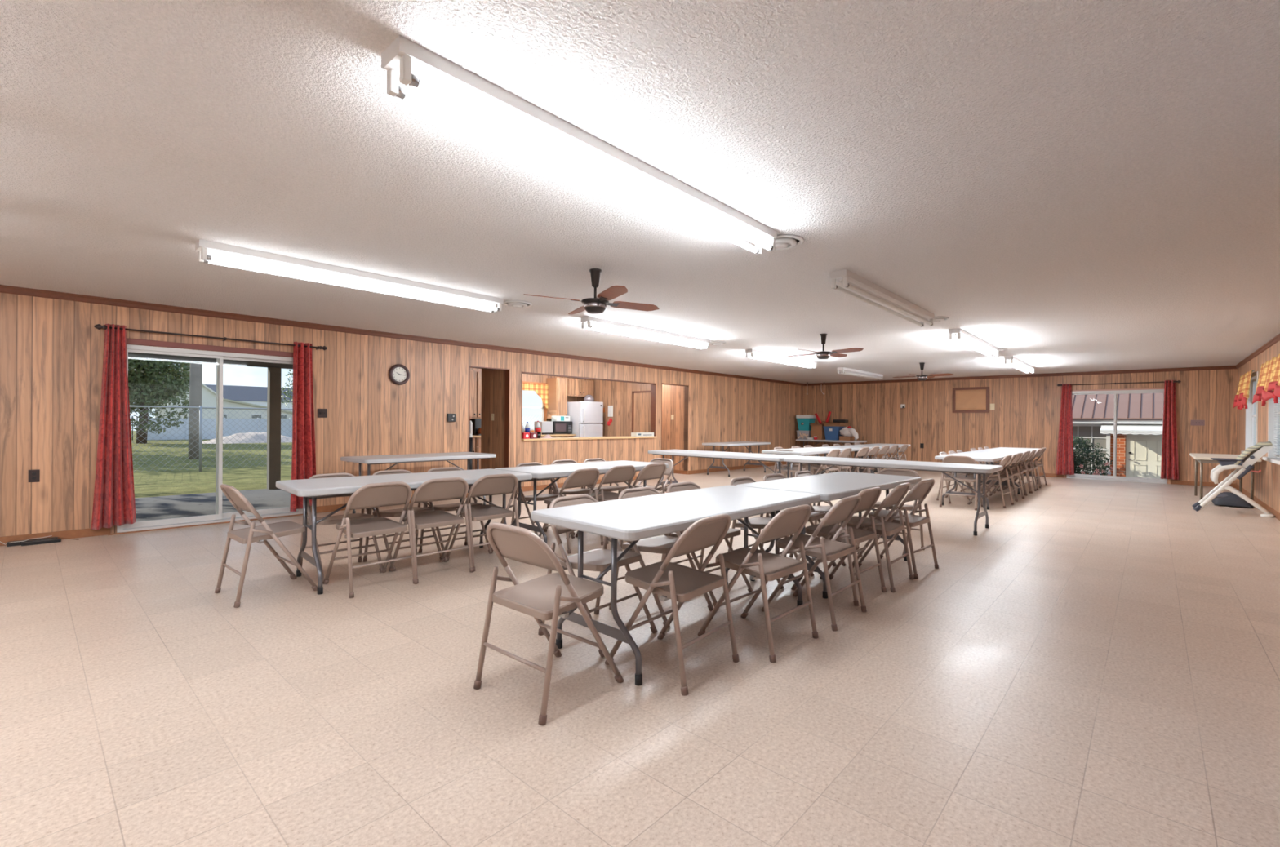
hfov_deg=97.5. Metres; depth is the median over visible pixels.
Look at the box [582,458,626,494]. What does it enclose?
folding chair
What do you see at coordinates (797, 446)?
folding chair
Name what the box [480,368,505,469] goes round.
door
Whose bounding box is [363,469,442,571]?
folding chair
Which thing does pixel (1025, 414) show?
wall
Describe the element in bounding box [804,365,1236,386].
trim
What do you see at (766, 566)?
folding chair
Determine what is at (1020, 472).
folding chair
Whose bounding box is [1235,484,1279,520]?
baseboard
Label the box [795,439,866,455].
folding table
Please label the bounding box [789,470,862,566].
folding chair
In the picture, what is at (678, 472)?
baseboard
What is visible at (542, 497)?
folding chair
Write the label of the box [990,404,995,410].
light switch
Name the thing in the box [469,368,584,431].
wall
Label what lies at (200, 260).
socket
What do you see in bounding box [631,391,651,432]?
door
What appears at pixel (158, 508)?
patio slab
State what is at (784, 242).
ceiling vent
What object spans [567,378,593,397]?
upper cabinet
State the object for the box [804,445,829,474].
folding chair
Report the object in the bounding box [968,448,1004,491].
folding chair
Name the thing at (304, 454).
curtain
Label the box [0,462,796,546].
baseboard
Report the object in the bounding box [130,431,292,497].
lawn
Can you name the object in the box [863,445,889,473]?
folding chair
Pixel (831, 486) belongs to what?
folding table
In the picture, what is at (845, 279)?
socket
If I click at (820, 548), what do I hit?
folding chair
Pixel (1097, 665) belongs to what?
floor
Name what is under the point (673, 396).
wall
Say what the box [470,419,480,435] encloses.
coffee maker
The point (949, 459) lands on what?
folding chair
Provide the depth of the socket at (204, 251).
3.88 m
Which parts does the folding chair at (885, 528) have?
leg, seat, leg, leg, frame, backrest, leg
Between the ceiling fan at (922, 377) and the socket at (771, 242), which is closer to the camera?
the socket at (771, 242)
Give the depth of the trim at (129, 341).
6.37 m
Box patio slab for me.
[134,488,290,521]
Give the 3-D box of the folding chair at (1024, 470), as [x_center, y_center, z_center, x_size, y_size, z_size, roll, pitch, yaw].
[6.627,0.863,9.991,0.508,0.776,0.487,1,0,43]
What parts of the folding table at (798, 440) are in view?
rail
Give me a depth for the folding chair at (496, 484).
4.73 m
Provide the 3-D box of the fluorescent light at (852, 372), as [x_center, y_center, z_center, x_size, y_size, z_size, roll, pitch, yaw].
[5.191,-1.154,13.138,0.136,0.130,2.440,1,0,42]
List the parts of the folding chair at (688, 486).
backrest, frame, leg, leg, seat, leg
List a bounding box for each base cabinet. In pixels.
[472,437,475,470]
[475,437,480,469]
[541,435,573,437]
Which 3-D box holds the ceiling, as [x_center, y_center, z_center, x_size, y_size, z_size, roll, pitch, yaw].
[0.111,-1.298,7.547,12.770,0.100,21.490,1,0,42]
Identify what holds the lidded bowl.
on the refrigerator
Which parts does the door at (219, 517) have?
sash, handle, sash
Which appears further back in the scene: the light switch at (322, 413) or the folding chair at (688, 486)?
the light switch at (322, 413)
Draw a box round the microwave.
[546,421,572,434]
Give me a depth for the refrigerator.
12.82 m
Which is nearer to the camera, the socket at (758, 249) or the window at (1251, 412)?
the socket at (758, 249)
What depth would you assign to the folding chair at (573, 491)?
6.28 m
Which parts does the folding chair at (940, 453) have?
leg, seat, leg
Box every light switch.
[317,408,327,417]
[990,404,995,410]
[1191,420,1204,426]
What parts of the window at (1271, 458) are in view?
sash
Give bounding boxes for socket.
[198,250,208,263]
[200,247,211,261]
[386,68,406,99]
[399,54,420,88]
[496,303,501,311]
[582,322,586,328]
[586,320,592,328]
[753,244,761,254]
[768,238,775,252]
[831,279,837,289]
[842,276,849,287]
[928,318,933,326]
[957,333,961,339]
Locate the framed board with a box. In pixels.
[952,386,989,413]
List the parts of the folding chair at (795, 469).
frame, seat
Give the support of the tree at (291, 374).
on the lawn
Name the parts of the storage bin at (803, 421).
lid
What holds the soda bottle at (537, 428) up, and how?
on the counter ledge
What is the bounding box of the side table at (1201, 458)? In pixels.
[1189,453,1262,508]
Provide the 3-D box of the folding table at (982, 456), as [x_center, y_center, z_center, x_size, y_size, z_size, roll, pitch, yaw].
[5.490,0.865,9.024,0.760,0.740,2.440,1,0,42]
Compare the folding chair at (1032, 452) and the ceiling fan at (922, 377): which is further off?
the ceiling fan at (922, 377)
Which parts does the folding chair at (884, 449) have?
frame, backrest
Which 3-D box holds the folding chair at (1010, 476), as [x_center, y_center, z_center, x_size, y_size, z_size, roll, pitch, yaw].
[5.652,0.857,8.877,0.508,0.776,0.487,1,0,40]
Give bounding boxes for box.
[533,421,553,435]
[551,415,569,421]
[631,432,653,436]
[808,422,826,439]
[821,421,846,426]
[839,435,853,440]
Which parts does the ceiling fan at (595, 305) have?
blade, blade, motor, blade arm, blade, blade arm, blade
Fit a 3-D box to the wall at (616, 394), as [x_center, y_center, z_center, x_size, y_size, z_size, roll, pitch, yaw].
[-2.509,-0.060,10.973,2.340,2.440,5.870,1,0,42]
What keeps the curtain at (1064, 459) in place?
hanging from the curtain rod at (1175, 381)
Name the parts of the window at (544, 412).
sash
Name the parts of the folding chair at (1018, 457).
leg, seat, frame, backrest, leg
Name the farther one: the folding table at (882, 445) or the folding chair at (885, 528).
the folding table at (882, 445)
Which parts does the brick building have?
pane, panel moulding, door, panel moulding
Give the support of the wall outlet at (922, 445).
attached to the wall at (1025, 414)
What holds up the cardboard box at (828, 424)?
on the storage bin at (830, 433)
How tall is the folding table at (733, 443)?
0.740 m
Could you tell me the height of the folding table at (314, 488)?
0.740 m
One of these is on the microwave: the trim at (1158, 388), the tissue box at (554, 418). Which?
the tissue box at (554, 418)
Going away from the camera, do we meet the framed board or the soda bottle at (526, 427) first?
the soda bottle at (526, 427)
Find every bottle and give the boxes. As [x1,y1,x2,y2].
[469,420,472,435]
[524,422,529,432]
[534,421,541,438]
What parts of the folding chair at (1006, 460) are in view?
leg, leg, seat, leg, frame, backrest, leg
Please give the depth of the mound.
30.42 m
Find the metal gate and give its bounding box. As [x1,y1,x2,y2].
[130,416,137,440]
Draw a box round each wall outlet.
[28,469,39,482]
[920,443,924,448]
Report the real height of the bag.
0.173 m
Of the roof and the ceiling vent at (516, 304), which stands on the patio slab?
the roof
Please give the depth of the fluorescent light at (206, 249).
4.51 m
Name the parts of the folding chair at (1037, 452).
seat, frame, leg, leg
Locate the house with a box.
[138,382,293,419]
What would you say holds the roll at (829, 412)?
on the cardboard box at (828, 424)
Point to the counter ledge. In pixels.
(625, 437)
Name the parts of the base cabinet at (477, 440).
drawer, door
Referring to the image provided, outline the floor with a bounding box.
[0,463,1279,846]
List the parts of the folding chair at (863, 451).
frame, backrest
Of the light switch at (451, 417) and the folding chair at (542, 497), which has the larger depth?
the light switch at (451, 417)
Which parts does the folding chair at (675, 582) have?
leg, seat, leg, leg, frame, backrest, leg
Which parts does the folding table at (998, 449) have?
leg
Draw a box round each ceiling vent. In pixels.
[503,300,532,307]
[709,341,725,345]
[762,234,804,249]
[927,316,949,322]
[994,348,1007,352]
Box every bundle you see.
[542,434,552,438]
[840,426,858,439]
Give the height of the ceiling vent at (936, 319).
0.040 m
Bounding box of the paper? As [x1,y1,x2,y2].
[608,405,613,417]
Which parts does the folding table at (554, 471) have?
leg, leg, rail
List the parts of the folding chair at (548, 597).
leg, backrest, frame, leg, seat, leg, leg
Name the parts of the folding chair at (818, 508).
frame, backrest, leg, seat, leg, leg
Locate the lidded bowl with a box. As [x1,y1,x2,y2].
[583,395,594,401]
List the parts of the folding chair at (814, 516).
leg, frame, backrest, seat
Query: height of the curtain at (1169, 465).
2.075 m
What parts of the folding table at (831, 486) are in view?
leg, leg, leg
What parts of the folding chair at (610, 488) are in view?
frame, backrest, seat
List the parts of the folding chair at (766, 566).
leg, seat, leg, leg, frame, backrest, leg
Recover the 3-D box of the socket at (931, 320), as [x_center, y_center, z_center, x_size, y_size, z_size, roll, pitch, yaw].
[3.238,-1.127,6.239,0.037,0.080,0.054,1,0,42]
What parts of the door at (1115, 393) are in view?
sash, sash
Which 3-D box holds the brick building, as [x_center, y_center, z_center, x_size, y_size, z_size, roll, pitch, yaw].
[14.169,0.098,15.531,8.000,3.585,5.952,1,0,42]
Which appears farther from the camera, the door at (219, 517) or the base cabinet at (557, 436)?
the base cabinet at (557, 436)
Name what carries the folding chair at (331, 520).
on the floor
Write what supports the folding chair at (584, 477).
on the floor
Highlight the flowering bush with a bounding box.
[1072,434,1113,475]
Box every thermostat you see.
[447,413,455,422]
[900,404,905,408]
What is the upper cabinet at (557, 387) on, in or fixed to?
attached to the wall at (526, 377)
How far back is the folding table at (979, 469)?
6.61 m
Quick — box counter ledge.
[521,435,657,440]
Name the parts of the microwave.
door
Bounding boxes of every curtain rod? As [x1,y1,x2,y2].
[93,324,327,350]
[1057,380,1181,386]
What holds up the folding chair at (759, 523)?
on the floor
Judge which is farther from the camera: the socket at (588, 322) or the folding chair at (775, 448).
the folding chair at (775, 448)
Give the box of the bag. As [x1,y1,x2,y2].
[1211,492,1253,507]
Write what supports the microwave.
on the countertop
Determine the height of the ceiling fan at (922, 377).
0.350 m
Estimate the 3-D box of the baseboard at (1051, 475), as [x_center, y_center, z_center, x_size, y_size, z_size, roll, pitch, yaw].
[8.473,1.203,14.279,9.210,0.085,0.014,1,0,42]
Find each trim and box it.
[0,284,804,386]
[107,513,307,535]
[126,337,293,357]
[468,365,510,488]
[520,372,656,439]
[661,383,688,445]
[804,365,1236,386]
[1071,387,1164,391]
[1235,333,1279,368]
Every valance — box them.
[522,382,548,409]
[1232,370,1253,409]
[1252,354,1279,405]
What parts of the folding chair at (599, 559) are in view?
leg, frame, backrest, leg, seat, leg, leg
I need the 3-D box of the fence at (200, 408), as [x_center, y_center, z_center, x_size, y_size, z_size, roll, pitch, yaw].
[-9.208,0.380,15.537,0.060,1.620,19.570,1,0,42]
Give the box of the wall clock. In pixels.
[388,364,409,385]
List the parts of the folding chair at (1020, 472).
leg, seat, frame, leg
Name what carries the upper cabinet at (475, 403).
attached to the wall at (526, 377)
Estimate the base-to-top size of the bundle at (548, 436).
0.068 m
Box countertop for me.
[472,434,575,437]
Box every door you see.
[116,344,302,533]
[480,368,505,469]
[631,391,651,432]
[1066,389,1167,484]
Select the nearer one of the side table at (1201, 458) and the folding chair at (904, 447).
the side table at (1201, 458)
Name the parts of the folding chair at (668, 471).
seat, frame, backrest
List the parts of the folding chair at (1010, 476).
leg, seat, leg, frame, leg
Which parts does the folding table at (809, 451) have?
leg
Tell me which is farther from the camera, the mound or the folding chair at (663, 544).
the mound
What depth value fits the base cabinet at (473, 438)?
10.83 m
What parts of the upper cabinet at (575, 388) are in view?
door, door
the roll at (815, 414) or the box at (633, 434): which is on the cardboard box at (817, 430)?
the roll at (815, 414)
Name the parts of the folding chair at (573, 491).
leg, backrest, frame, seat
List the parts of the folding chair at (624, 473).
seat, leg, frame, backrest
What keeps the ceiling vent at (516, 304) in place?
in the ceiling
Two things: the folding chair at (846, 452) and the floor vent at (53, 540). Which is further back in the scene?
the folding chair at (846, 452)
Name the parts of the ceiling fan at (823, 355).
blade, motor, blade, blade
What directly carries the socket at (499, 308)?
attached to the fluorescent light at (206, 249)
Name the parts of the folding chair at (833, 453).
seat, backrest, frame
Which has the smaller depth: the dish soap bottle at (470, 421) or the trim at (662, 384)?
the dish soap bottle at (470, 421)
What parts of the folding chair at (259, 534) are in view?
leg, backrest, frame, leg, seat, leg, leg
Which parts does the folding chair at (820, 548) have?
leg, seat, leg, leg, frame, backrest, leg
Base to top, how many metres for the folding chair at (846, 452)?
0.776 m
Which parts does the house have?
pane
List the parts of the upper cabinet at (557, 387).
door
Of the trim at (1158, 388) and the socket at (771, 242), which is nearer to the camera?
the socket at (771, 242)
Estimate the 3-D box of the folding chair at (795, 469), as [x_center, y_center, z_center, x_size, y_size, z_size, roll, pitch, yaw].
[2.597,0.829,9.622,0.487,0.776,0.508,1,0,42]
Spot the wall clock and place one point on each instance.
(398, 374)
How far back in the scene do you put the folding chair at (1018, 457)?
9.26 m
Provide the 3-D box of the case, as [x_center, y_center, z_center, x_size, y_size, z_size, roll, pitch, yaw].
[5.757,-0.071,16.102,0.360,0.085,0.250,1,0,42]
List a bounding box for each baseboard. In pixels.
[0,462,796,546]
[673,470,688,474]
[1023,472,1235,488]
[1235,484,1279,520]
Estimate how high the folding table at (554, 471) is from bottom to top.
0.740 m
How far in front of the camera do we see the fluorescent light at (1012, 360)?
10.61 m
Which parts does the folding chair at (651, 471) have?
seat, frame, backrest, leg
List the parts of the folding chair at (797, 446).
seat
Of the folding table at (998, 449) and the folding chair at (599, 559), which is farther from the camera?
the folding table at (998, 449)
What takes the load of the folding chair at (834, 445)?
on the floor
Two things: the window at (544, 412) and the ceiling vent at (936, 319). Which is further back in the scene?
the window at (544, 412)
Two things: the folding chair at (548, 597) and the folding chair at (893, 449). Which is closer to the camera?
the folding chair at (548, 597)
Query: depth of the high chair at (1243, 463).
7.79 m
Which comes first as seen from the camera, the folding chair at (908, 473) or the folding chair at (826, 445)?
the folding chair at (908, 473)
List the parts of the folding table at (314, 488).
leg, leg, rail, leg, leg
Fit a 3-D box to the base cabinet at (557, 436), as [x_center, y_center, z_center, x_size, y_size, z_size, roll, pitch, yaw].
[-2.136,0.717,12.450,0.663,0.885,1.240,1,0,42]
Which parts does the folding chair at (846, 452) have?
seat, backrest, frame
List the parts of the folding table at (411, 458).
leg, leg, rail, leg, leg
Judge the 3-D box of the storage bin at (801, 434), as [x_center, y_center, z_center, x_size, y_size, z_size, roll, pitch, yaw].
[4.944,0.338,16.736,0.402,0.260,0.417,1,0,42]
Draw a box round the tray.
[1210,457,1244,466]
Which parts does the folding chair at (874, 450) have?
frame, backrest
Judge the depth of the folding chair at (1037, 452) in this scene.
10.69 m
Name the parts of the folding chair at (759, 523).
leg, frame, backrest, seat, leg, leg, leg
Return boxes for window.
[522,381,546,432]
[1240,371,1257,453]
[1262,397,1279,465]
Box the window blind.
[1273,396,1279,457]
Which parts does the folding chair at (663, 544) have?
leg, frame, backrest, leg, seat, leg, leg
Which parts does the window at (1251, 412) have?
sash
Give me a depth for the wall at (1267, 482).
8.61 m
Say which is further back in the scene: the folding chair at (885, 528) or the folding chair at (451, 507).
the folding chair at (451, 507)
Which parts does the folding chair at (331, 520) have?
leg, leg, backrest, frame, seat, leg, leg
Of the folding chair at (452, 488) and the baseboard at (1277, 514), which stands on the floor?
the folding chair at (452, 488)
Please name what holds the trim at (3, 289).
attached to the wall at (51, 350)
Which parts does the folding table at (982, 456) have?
leg, leg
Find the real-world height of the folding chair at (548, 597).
0.776 m
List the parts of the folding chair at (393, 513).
leg, leg, frame, backrest, seat, leg, leg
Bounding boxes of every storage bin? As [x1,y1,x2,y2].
[795,415,816,431]
[796,430,811,439]
[823,426,845,440]
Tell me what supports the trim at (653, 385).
attached to the wall at (51, 350)
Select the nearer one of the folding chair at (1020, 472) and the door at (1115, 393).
the folding chair at (1020, 472)
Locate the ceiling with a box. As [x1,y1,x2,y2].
[0,0,1279,383]
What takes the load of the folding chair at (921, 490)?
on the floor
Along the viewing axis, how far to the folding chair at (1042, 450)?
11.37 m
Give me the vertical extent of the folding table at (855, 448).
0.740 m
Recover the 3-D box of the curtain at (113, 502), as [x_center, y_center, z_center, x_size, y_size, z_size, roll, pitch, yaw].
[-5.393,0.030,5.768,0.125,2.090,0.344,1,0,42]
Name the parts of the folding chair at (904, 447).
seat, frame, backrest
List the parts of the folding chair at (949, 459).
leg, leg, backrest, frame, seat, leg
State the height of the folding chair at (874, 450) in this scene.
0.776 m
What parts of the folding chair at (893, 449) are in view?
frame, backrest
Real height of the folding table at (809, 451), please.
0.740 m
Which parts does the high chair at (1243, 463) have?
armrest, leg, leg, armrest, leg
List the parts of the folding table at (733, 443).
leg, leg, leg, leg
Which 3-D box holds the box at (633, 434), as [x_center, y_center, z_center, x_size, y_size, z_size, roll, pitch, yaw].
[0.058,0.234,12.001,0.152,0.080,0.570,1,0,42]
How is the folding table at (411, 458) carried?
on the floor
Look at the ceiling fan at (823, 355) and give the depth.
7.65 m
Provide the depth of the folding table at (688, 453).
8.44 m
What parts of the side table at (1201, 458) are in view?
leg, leg, leg, leg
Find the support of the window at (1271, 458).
in the wall at (1267, 482)
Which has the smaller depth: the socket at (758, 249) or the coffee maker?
the socket at (758, 249)
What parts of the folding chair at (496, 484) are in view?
leg, leg, seat, frame, backrest, leg, leg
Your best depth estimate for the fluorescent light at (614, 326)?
7.27 m
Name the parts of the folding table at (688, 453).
leg, rail, leg, leg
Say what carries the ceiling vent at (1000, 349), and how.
in the ceiling
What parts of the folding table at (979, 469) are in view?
leg, rail, leg, leg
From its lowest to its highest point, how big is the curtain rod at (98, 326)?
0.060 m
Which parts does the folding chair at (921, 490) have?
leg, seat, leg, leg, frame, backrest, leg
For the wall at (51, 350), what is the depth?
7.44 m
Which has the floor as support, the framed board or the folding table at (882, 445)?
the folding table at (882, 445)
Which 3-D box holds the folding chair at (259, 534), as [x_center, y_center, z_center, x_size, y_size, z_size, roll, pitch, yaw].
[-2.607,0.800,3.933,0.487,0.776,0.508,1,0,40]
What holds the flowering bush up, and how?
on the yard
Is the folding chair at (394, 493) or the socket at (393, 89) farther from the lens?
the folding chair at (394, 493)
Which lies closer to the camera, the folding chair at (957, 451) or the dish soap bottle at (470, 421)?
the folding chair at (957, 451)
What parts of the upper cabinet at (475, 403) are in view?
door, door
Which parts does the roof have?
post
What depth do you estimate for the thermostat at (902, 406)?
15.38 m
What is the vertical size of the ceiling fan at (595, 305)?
0.350 m
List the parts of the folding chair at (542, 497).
leg, leg, backrest, frame, seat, leg, leg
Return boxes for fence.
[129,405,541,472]
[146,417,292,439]
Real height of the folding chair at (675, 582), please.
0.776 m
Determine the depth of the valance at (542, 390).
12.71 m
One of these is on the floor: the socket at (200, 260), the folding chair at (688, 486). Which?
the folding chair at (688, 486)
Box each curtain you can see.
[91,324,136,530]
[289,342,315,511]
[1055,384,1074,475]
[1160,380,1178,479]
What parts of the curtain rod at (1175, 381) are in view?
rod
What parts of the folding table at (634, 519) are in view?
leg, leg, leg, leg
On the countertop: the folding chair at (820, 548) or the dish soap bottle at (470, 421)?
the dish soap bottle at (470, 421)
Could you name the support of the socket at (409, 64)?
attached to the fluorescent light at (417, 67)
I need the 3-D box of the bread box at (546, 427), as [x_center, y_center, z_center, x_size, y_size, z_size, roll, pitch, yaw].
[-2.110,0.098,12.280,0.290,0.285,0.300,1,0,42]
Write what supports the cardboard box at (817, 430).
on the folding table at (798, 440)
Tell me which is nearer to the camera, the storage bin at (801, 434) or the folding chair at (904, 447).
the folding chair at (904, 447)
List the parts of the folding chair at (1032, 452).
seat, leg, frame, leg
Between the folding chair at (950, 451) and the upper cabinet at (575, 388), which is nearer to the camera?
the folding chair at (950, 451)
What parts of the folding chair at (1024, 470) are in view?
frame, leg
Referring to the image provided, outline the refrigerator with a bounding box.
[567,401,603,437]
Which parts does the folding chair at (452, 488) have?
leg, leg, seat, frame, backrest, leg, leg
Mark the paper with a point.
(610, 407)
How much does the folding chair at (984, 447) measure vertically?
0.776 m
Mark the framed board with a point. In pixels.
(973, 397)
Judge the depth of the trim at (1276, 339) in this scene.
8.68 m
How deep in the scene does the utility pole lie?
17.89 m
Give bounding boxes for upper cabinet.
[469,370,481,418]
[546,377,567,418]
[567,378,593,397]
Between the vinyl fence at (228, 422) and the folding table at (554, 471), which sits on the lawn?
the vinyl fence at (228, 422)
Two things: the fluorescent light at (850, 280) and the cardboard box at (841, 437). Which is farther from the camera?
the cardboard box at (841, 437)
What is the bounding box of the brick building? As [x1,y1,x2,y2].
[1071,393,1163,478]
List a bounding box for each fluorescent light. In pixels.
[195,239,503,313]
[381,35,777,254]
[580,316,710,349]
[745,349,817,368]
[829,269,934,327]
[837,367,883,380]
[948,328,999,356]
[1004,355,1034,373]
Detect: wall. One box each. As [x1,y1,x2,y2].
[0,293,804,537]
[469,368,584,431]
[584,378,651,436]
[661,384,684,471]
[804,368,1237,484]
[1235,341,1279,513]
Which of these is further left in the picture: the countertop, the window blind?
the countertop
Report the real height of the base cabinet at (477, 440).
0.885 m
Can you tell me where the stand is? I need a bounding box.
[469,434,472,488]
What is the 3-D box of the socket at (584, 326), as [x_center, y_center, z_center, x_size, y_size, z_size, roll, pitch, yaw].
[-0.659,-1.162,6.649,0.037,0.080,0.054,1,0,42]
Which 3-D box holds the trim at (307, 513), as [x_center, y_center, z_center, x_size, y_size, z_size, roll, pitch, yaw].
[-4.843,1.147,6.464,0.030,0.012,1.870,1,0,42]
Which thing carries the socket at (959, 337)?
attached to the fluorescent light at (962, 335)
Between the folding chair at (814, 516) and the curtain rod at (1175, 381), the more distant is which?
the curtain rod at (1175, 381)
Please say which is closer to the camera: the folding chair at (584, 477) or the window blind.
the folding chair at (584, 477)
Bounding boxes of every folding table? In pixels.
[275,468,532,595]
[340,452,496,513]
[494,460,668,543]
[531,485,820,685]
[648,449,804,486]
[702,441,770,476]
[736,471,921,599]
[761,447,844,478]
[783,456,1003,536]
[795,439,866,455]
[811,445,881,474]
[849,443,910,472]
[934,451,1017,510]
[974,447,1039,494]
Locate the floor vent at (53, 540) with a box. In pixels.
[0,535,79,546]
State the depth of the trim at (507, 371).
9.42 m
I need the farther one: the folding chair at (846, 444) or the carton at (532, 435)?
the folding chair at (846, 444)
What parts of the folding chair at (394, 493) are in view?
leg, leg, seat, frame, backrest, leg, leg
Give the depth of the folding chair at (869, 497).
4.00 m
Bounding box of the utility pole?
[188,362,202,459]
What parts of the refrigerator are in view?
fridge door, freezer door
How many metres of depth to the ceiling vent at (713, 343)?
8.50 m
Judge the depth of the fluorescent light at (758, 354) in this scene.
10.06 m
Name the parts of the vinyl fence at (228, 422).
panel, post, panel, post, panel, post, panel, post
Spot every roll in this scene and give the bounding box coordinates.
[814,413,822,424]
[826,411,831,422]
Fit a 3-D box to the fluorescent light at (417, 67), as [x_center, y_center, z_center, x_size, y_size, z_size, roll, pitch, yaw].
[0.005,-1.170,2.736,0.136,0.130,2.440,1,0,42]
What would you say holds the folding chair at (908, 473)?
on the floor
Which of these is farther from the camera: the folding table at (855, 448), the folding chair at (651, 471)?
the folding table at (855, 448)
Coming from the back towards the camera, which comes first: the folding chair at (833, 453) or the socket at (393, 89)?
the folding chair at (833, 453)
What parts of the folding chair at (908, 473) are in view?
seat, frame, backrest, leg, leg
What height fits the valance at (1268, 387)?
0.608 m
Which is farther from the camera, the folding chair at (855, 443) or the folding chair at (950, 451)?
the folding chair at (855, 443)
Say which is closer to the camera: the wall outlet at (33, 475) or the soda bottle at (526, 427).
the wall outlet at (33, 475)
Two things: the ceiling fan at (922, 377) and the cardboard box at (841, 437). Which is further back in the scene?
the cardboard box at (841, 437)
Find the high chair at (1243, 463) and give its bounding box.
[1191,441,1275,518]
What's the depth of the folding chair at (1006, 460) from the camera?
8.39 m
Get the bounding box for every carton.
[521,432,529,439]
[529,432,537,439]
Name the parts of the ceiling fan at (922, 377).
blade, motor, blade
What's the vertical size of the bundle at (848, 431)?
0.392 m
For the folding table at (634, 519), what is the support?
on the floor
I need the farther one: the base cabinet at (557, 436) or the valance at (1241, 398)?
the base cabinet at (557, 436)
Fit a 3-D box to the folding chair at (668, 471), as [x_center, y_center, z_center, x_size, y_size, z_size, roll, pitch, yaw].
[0.108,0.816,6.731,0.508,0.776,0.487,0,0,-44]
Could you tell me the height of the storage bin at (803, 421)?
0.460 m
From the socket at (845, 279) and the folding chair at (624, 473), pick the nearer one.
the socket at (845, 279)
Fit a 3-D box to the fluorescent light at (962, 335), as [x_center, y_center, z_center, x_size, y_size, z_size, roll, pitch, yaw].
[4.849,-1.143,8.090,0.136,0.130,2.440,1,0,42]
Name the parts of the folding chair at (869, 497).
leg, seat, leg, leg, frame, backrest, leg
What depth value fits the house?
44.12 m
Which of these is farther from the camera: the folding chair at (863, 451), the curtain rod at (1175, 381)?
the curtain rod at (1175, 381)
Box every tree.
[128,358,190,444]
[280,369,293,407]
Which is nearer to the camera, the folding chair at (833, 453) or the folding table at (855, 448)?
the folding chair at (833, 453)
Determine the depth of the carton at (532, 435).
9.77 m
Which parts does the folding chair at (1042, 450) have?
seat, leg, frame, backrest, leg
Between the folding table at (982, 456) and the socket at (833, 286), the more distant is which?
the folding table at (982, 456)
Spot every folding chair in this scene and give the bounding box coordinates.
[214,484,317,608]
[300,472,382,584]
[323,481,414,598]
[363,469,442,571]
[388,477,473,584]
[418,466,492,562]
[446,473,519,571]
[473,522,623,725]
[511,462,574,538]
[537,494,657,657]
[538,467,603,554]
[546,459,596,534]
[575,465,635,544]
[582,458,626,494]
[604,513,738,696]
[608,486,713,627]
[617,462,666,493]
[630,457,673,492]
[665,481,753,606]
[697,504,818,662]
[724,476,803,589]
[760,473,836,577]
[761,494,866,631]
[773,447,798,478]
[773,449,805,474]
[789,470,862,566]
[790,445,817,478]
[791,487,886,606]
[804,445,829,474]
[810,448,840,474]
[821,444,844,473]
[822,448,852,473]
[829,482,914,592]
[832,444,855,472]
[843,443,866,472]
[844,447,869,473]
[852,442,876,472]
[854,446,879,473]
[856,468,924,558]
[857,478,938,578]
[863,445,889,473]
[875,444,898,471]
[884,444,908,461]
[936,452,977,503]
[939,455,982,511]
[946,450,986,497]
[955,449,992,497]
[967,454,1013,508]
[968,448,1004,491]
[977,447,1004,488]
[982,453,1017,504]
[983,446,1011,486]
[986,453,1024,501]
[989,451,1027,497]
[999,450,1031,495]
[1000,449,1036,493]
[1006,448,1040,490]
[1014,447,1047,486]
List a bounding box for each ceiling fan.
[524,268,659,315]
[788,333,863,359]
[892,362,954,380]
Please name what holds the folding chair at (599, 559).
on the floor
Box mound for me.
[202,431,292,444]
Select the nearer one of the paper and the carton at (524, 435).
the carton at (524, 435)
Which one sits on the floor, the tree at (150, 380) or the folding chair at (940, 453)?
the folding chair at (940, 453)
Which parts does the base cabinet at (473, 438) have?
drawer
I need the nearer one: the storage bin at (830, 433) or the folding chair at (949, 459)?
the folding chair at (949, 459)
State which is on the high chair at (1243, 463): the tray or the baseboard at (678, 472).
the tray
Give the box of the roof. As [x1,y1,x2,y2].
[128,352,293,489]
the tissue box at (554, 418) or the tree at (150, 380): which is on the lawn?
the tree at (150, 380)
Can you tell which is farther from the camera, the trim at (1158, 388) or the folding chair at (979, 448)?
the trim at (1158, 388)
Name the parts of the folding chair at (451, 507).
leg, leg, frame, backrest, seat, leg, leg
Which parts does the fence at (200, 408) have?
post, rail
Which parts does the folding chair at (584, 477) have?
leg, seat, leg, frame, leg, backrest, leg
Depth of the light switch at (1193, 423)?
11.54 m
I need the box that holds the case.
[832,419,848,422]
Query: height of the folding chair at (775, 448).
0.776 m

